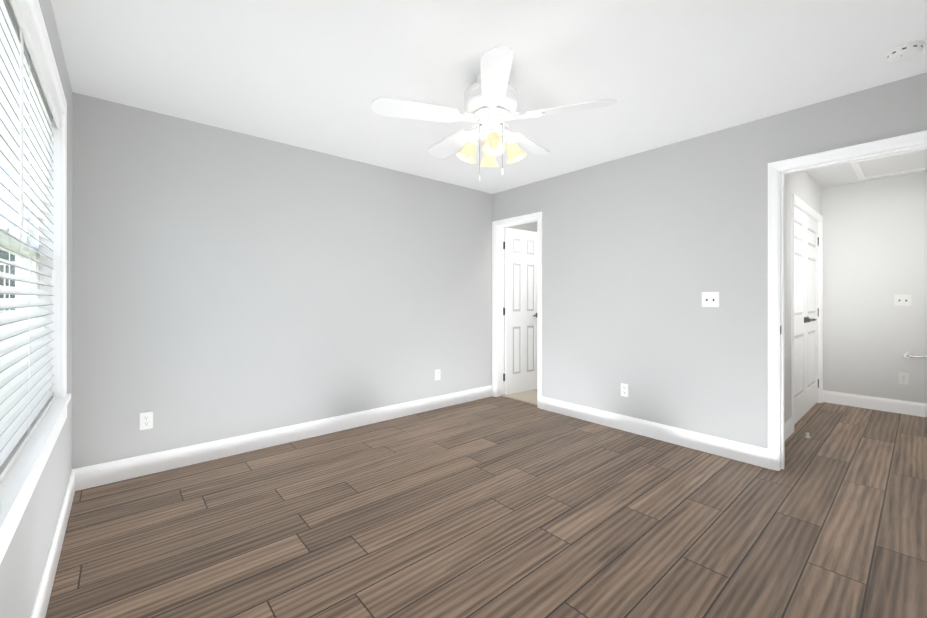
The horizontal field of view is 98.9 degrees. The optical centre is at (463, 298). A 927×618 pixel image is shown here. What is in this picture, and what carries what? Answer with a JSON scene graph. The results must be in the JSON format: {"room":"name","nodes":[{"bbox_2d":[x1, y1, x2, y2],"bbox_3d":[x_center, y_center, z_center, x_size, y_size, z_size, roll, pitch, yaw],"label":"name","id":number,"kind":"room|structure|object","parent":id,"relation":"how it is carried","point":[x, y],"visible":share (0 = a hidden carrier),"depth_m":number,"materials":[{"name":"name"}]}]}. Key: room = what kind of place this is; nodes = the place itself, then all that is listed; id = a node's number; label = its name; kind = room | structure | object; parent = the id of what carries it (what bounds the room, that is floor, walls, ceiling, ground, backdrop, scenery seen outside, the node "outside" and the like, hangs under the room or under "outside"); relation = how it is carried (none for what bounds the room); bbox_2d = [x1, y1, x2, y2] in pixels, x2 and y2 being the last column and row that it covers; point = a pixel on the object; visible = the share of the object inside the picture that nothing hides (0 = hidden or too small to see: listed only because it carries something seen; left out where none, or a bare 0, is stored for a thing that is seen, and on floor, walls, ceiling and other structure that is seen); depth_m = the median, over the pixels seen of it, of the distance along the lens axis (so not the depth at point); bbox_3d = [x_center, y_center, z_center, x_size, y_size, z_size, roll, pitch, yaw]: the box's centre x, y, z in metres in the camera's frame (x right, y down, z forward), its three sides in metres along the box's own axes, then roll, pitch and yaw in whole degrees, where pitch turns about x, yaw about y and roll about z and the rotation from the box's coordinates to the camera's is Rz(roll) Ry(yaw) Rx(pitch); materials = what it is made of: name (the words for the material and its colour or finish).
{"room":"empty bedroom","nodes":[
{"label":"empty bedroom","id":0,"kind":"room"},
{"bbox_2d":[0,0,71,617],"bbox_3d":[-1.218,-0.046,0.944,0.160,2.490,4.020,0,0,-41],"label":"wall","id":1,"kind":"structure","parent":0,"point":[22,564],"depth_m":1.59,"materials":[{"name":"grey paint"}]},
{"bbox_2d":[0,0,70,563],"bbox_3d":[-1.598,-0.196,1.408,0.181,1.642,1.644,0,0,-41],"label":"window","id":2,"kind":"structure","parent":1,"relation":"in","point":[19,481],"depth_m":1.89,"materials":[{"name":"white"}]},
{"bbox_2d":[0,0,62,482],"bbox_3d":[-1.578,-0.218,1.426,0.083,1.442,1.452,0,0,-41],"label":"window blind","id":3,"kind":"object","parent":2,"relation":"attached to","point":[30,107],"visible":1,"depth_m":1.40,"materials":[{"name":"white plastic"}]},
{"bbox_2d":[30,468,77,617],"bbox_3d":[-1.152,1.112,1.001,0.014,0.133,3.780,0,0,-41],"label":"baseboard","id":4,"kind":"structure","parent":1,"relation":"attached to","point":[40,606],"depth_m":1.70,"materials":[{"name":"white wood"}]},
{"bbox_2d":[72,92,536,468],"bbox_3d":[-0.072,-0.045,4.510,6.555,2.490,0.120,0,0,-41],"label":"wall","id":5,"kind":"structure","parent":0,"point":[226,283],"depth_m":3.06,"materials":[{"name":"grey paint"}]},
{"bbox_2d":[140,411,152,429],"bbox_3d":[-2.121,0.820,2.655,0.070,0.115,0.008,0,0,-41],"label":"electrical outlet","id":6,"kind":"object","parent":5,"relation":"attached to","point":[146,420],"visible":1,"depth_m":2.65,"materials":[{"name":"white plastic"}]},
{"bbox_2d":[78,385,492,489],"bbox_3d":[-1.003,1.113,3.617,3.599,0.133,0.014,0,0,-41],"label":"baseboard","id":7,"kind":"structure","parent":5,"relation":"attached to","point":[82,478],"depth_m":3.07,"materials":[{"name":"white wood"}]},
{"bbox_2d":[435,369,439,379],"bbox_3d":[-0.274,0.820,4.250,0.070,0.115,0.008,0,0,-41],"label":"electrical outlet","id":8,"kind":"object","parent":5,"relation":"attached to","point":[437,374],"visible":1,"depth_m":4.24,"materials":[{"name":"white plastic"}]},
{"bbox_2d":[45,396,926,617],"bbox_3d":[1.398,1.250,2.806,6.755,0.140,4.820,0,0,-41],"label":"floor","id":9,"kind":"structure","parent":0,"point":[497,507],"depth_m":2.04,"materials":[{"name":"brown wood"}]},
{"bbox_2d":[51,0,926,193],"bbox_3d":[1.398,-1.330,2.807,6.755,0.140,4.820,0,0,-41],"label":"ceiling","id":10,"kind":"structure","parent":0,"point":[318,75],"depth_m":2.15,"materials":[{"name":"white paint"}]},
{"bbox_2d":[371,45,616,180],"bbox_3d":[0.150,-0.953,2.292,1.263,0.615,1.249,0,0,-41],"label":"fan","id":11,"kind":"object","parent":10,"relation":"hanging from","point":[491,101],"visible":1,"depth_m":2.16,"materials":[{"name":"white plastic"}]},
{"bbox_2d":[850,148,926,179],"bbox_3d":[4.143,-1.254,3.618,0.800,0.012,0.820,0,0,-41],"label":"attic hatch","id":12,"kind":"object","parent":10,"relation":"in","point":[904,162],"depth_m":3.72,"materials":[{"name":"white wood"}]},
{"bbox_2d":[886,40,924,62],"bbox_3d":[2.231,-1.238,2.007,0.132,0.046,0.132,0,0,-41],"label":"smoke detector","id":13,"kind":"object","parent":10,"relation":"attached to","point":[905,51],"visible":1,"depth_m":1.98,"materials":[{"name":"white plastic"}]},
{"bbox_2d":[501,389,536,404],"bbox_3d":[1.443,1.174,4.774,1.476,0.012,1.460,0,0,-41],"label":"floor","id":14,"kind":"structure","parent":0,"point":[529,396],"depth_m":4.71,"materials":[{"name":"beige carpet"}]},
{"bbox_2d":[493,72,926,448],"bbox_3d":[1.831,-0.045,3.180,0.120,2.490,4.620,0,0,-41],"label":"wall","id":15,"kind":"structure","parent":0,"point":[642,251],"depth_m":3.20,"materials":[{"name":"grey paint"}]},
{"bbox_2d":[492,212,541,408],"bbox_3d":[0.645,0.129,4.554,0.154,2.102,0.734,0,0,-41],"label":"door frame","id":16,"kind":"structure","parent":15,"relation":"attached to","point":[498,226],"depth_m":4.75,"materials":[{"name":"white wood"}]},
{"bbox_2d":[503,228,536,394],"bbox_3d":[0.752,0.159,4.973,0.622,2.020,0.166,0,0,-41],"label":"door","id":17,"kind":"structure","parent":15,"relation":"in","point":[520,310],"depth_m":4.94,"materials":[{"name":"white paint"}]},
{"bbox_2d":[621,383,628,396],"bbox_3d":[1.436,0.820,3.539,0.008,0.115,0.070,0,0,-41],"label":"electrical outlet","id":18,"kind":"object","parent":15,"relation":"attached to","point":[624,390],"visible":1,"depth_m":3.54,"materials":[{"name":"white plastic"}]},
{"bbox_2d":[541,396,767,467],"bbox_3d":[1.473,1.113,3.491,0.014,0.133,1.956,0,0,-41],"label":"baseboard","id":19,"kind":"structure","parent":15,"relation":"attached to","point":[747,453],"depth_m":3.26,"materials":[{"name":"white wood"}]},
{"bbox_2d":[702,292,718,306],"bbox_3d":[1.877,0.010,3.022,0.016,0.115,0.116,0,0,-41],"label":"light switch","id":20,"kind":"object","parent":15,"relation":"attached to","point":[710,299],"visible":1,"depth_m":3.02,"materials":[{"name":"white plastic"}]},
{"bbox_2d":[768,130,926,470],"bbox_3d":[2.471,0.123,2.438,0.154,2.112,0.944,0,0,-41],"label":"door frame","id":21,"kind":"structure","parent":15,"relation":"attached to","point":[777,170],"depth_m":2.72,"materials":[{"name":"white wood"}]},
{"bbox_2d":[784,171,820,421],"bbox_3d":[3.087,-0.045,3.750,2.526,2.490,0.120,0,0,-41],"label":"wall","id":22,"kind":"structure","parent":0,"point":[804,186],"depth_m":3.46,"materials":[{"name":"white paint"}]},
{"bbox_2d":[785,417,793,439],"bbox_3d":[2.545,1.113,3.182,0.964,0.133,0.030,0,0,-41],"label":"baseboard","id":23,"kind":"structure","parent":22,"relation":"attached to","point":[789,424],"depth_m":3.39,"materials":[{"name":"white wood"}]},
{"bbox_2d":[794,206,818,424],"bbox_3d":[3.476,0.158,4.008,1.407,2.020,0.100,0,0,-41],"label":"door","id":24,"kind":"structure","parent":22,"relation":"in","point":[806,315],"depth_m":4.01,"materials":[{"name":"white paint"}]},
{"bbox_2d":[791,194,822,419],"bbox_3d":[3.443,0.129,4.046,1.524,2.102,0.137,0,0,-41],"label":"door frame","id":25,"kind":"structure","parent":22,"relation":"attached to","point":[802,206],"depth_m":4.46,"materials":[{"name":"white wood"}]},
{"bbox_2d":[821,171,926,403],"bbox_3d":[3.873,-0.045,4.864,0.120,2.490,4.500,0,0,-41],"label":"wall","id":26,"kind":"structure","parent":0,"point":[874,246],"depth_m":4.20,"materials":[{"name":"white paint"}]},
{"bbox_2d":[823,390,926,416],"bbox_3d":[4.636,1.114,3.878,0.014,0.133,1.710,0,0,-41],"label":"baseboard","id":27,"kind":"structure","parent":26,"relation":"attached to","point":[889,405],"depth_m":4.19,"materials":[{"name":"white wood"}]},
{"bbox_2d":[894,294,910,305],"bbox_3d":[4.485,0.020,4.052,0.016,0.115,0.116,0,0,-41],"label":"light switch","id":28,"kind":"object","parent":26,"relation":"attached to","point":[902,300],"visible":1,"depth_m":4.05,"materials":[{"name":"white plastic"}]},
{"bbox_2d":[899,372,908,384],"bbox_3d":[4.491,0.820,4.050,0.008,0.115,0.070,0,0,-41],"label":"outlet","id":29,"kind":"object","parent":26,"relation":"attached to","point":[903,378],"visible":1,"depth_m":4.04,"materials":[{"name":"white plastic"}]},
{"bbox_2d":[904,353,926,357],"bbox_3d":[4.534,0.580,3.942,0.086,0.048,0.218,0,0,-41],"label":"door handle","id":30,"kind":"object","parent":26,"relation":"attached to","point":[907,355],"visible":1,"depth_m":3.97,"materials":[{"name":"silver metal"}]},
{"label":"outside","id":31,"kind":"structure","parent":0,"visible":0},
{"bbox_3d":[-6.446,4.482,7.539,80.000,0.200,80.000,0,0,-41],"label":"lawn","id":32,"kind":"structure","parent":31,"visible":0},
{"bbox_2d":[0,250,14,324],"bbox_3d":[-15.940,1.507,8.590,15.800,5.750,6.800,0,0,-41],"label":"house","id":33,"kind":"structure","parent":32,"relation":"on","point":[6,270],"depth_m":9.21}
]}

